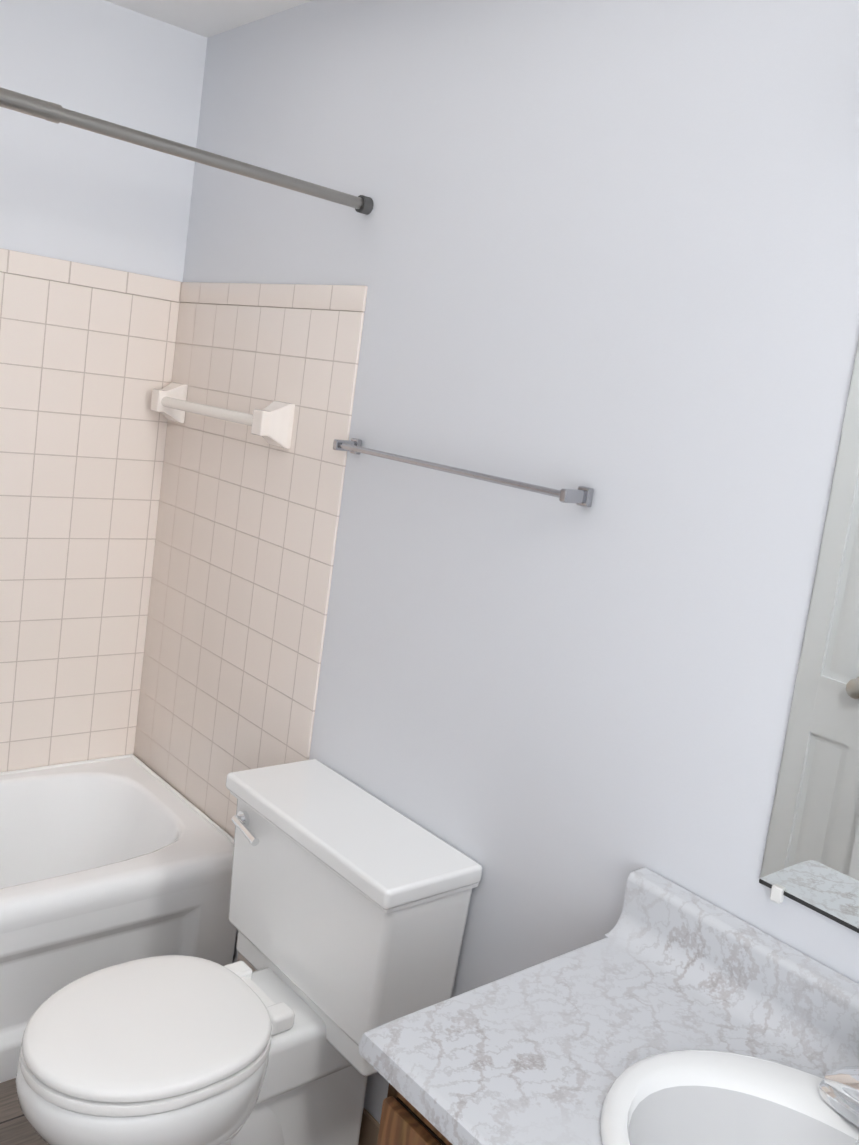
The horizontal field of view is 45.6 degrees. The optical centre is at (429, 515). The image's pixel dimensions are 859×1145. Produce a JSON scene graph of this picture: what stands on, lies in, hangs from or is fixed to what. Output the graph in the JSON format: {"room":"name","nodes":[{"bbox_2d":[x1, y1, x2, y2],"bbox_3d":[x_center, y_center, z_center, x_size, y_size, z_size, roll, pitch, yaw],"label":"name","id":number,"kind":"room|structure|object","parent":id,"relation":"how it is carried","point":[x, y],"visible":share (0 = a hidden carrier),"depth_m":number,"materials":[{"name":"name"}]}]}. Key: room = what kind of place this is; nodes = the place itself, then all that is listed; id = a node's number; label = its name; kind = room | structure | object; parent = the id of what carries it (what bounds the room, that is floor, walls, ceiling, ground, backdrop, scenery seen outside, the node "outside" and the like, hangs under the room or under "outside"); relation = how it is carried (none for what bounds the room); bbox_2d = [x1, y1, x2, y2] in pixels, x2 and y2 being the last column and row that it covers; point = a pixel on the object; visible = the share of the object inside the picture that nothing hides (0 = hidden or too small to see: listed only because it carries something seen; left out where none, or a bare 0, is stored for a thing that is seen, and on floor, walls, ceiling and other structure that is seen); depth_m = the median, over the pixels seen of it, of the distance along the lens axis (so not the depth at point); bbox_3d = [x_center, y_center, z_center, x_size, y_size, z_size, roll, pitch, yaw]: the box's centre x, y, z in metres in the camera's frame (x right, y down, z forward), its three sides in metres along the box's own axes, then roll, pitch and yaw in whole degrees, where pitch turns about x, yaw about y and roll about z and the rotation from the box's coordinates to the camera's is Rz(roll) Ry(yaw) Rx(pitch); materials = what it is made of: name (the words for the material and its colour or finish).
{"room":"bathroom","nodes":[
{"label":"bathroom","id":0,"kind":"room"},
{"bbox_2d":[0,1078,48,1144],"bbox_3d":[-0.516,1.403,1.198,1.993,0.060,3.540,2,9,-41],"label":"floor","id":1,"kind":"structure","parent":0,"point":[16,1127],"depth_m":2.06,"materials":[{"name":"brown wood"}]},
{"bbox_2d":[0,754,236,1082],"bbox_3d":[-1.221,0.933,2.241,1.455,0.421,0.653,2,9,-41],"label":"bathtub","id":2,"kind":"object","parent":1,"relation":"on","point":[106,862],"visible":0.88,"depth_m":2.40,"materials":[{"name":"white ceramic"}]},
{"bbox_2d":[16,759,481,1144],"bbox_3d":[-0.389,0.934,1.864,0.701,0.732,0.548,2,9,-41],"label":"toilet","id":3,"kind":"object","parent":1,"relation":"on","point":[349,905],"visible":1,"depth_m":1.82,"materials":[{"name":"white ceramic"}]},
{"bbox_2d":[359,867,858,1144],"bbox_3d":[0.373,1.032,1.109,0.533,0.929,0.931,2,9,-41],"label":"bathroom vanity","id":4,"kind":"object","parent":1,"relation":"on","point":[664,1011],"visible":1,"depth_m":1.26,"materials":[{"name":"white stone"}]},
{"bbox_2d":[0,0,206,281],"bbox_3d":[-1.448,-0.114,2.323,1.993,2.400,0.120,2,9,-41],"label":"wall","id":5,"kind":"structure","parent":0,"point":[73,194],"depth_m":2.57,"materials":[{"name":"white paint"}]},
{"bbox_2d":[0,248,175,771],"bbox_3d":[-1.316,0.014,2.380,1.473,1.351,0.010,2,9,-41],"label":"tiled wall","id":6,"kind":"structure","parent":5,"relation":"attached to","point":[85,348],"depth_m":2.70,"materials":[{"name":"beige tile"}]},
{"bbox_2d":[105,0,312,37],"bbox_3d":[-0.190,-1.017,0.896,1.993,0.060,3.540,2,9,-41],"label":"ceiling","id":7,"kind":"structure","parent":0,"point":[207,18],"depth_m":2.51,"materials":[{"name":"white paint"}]},
{"bbox_2d":[183,0,858,1122],"bbox_3d":[0.394,0.223,1.614,0.120,2.400,3.420,2,9,-41],"label":"wall","id":8,"kind":"structure","parent":0,"point":[607,250],"depth_m":1.72,"materials":[{"name":"white paint"}]},
{"bbox_2d":[128,281,367,971],"bbox_3d":[-0.518,0.306,2.567,0.008,1.760,0.840,2,9,-41],"label":"tiled wall","id":9,"kind":"structure","parent":8,"relation":"attached to","point":[164,590],"depth_m":2.50,"materials":[{"name":"beige tile"}]},
{"bbox_2d":[151,382,294,448],"bbox_3d":[-0.535,-0.260,2.544,0.072,0.104,0.608,2,9,-41],"label":"towel rail","id":10,"kind":"object","parent":9,"relation":"attached to","point":[271,423],"visible":0.98,"depth_m":2.40,"materials":[{"name":"white ceramic"}]},
{"bbox_2d":[359,1108,379,1144],"bbox_3d":[-0.068,1.283,2.015,0.010,0.095,0.908,2,9,-41],"label":"baseboard","id":11,"kind":"structure","parent":8,"relation":"attached to","point":[370,1125],"depth_m":2.07,"materials":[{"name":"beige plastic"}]},
{"bbox_2d":[333,438,593,506],"bbox_3d":[0.032,-0.090,1.903,0.061,0.032,0.668,2,9,-41],"label":"towel rail","id":12,"kind":"object","parent":8,"relation":"attached to","point":[581,496],"visible":0.98,"depth_m":1.80,"materials":[{"name":"silver metal"}]},
{"bbox_2d":[759,341,858,932],"bbox_3d":[0.722,0.121,1.137,0.011,0.938,0.628,2,9,-41],"label":"mirror","id":13,"kind":"object","parent":8,"relation":"attached to","point":[811,858],"visible":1,"depth_m":1.36,"materials":[{"name":"clear glass"}]},
{"bbox_3d":[-0.917,0.188,0.481,0.400,2.400,3.420,2,9,-41],"label":"wall","id":14,"kind":"structure","parent":0,"visible":0},
{"bbox_2d":[0,87,372,214],"bbox_3d":[-0.670,-0.671,1.654,1.472,0.050,0.083,2,9,-41],"label":"shower curtain rod","id":15,"kind":"object","parent":14,"relation":"attached to","point":[45,110],"visible":0.98,"depth_m":1.83,"materials":[{"name":"grey metal"}]}
]}

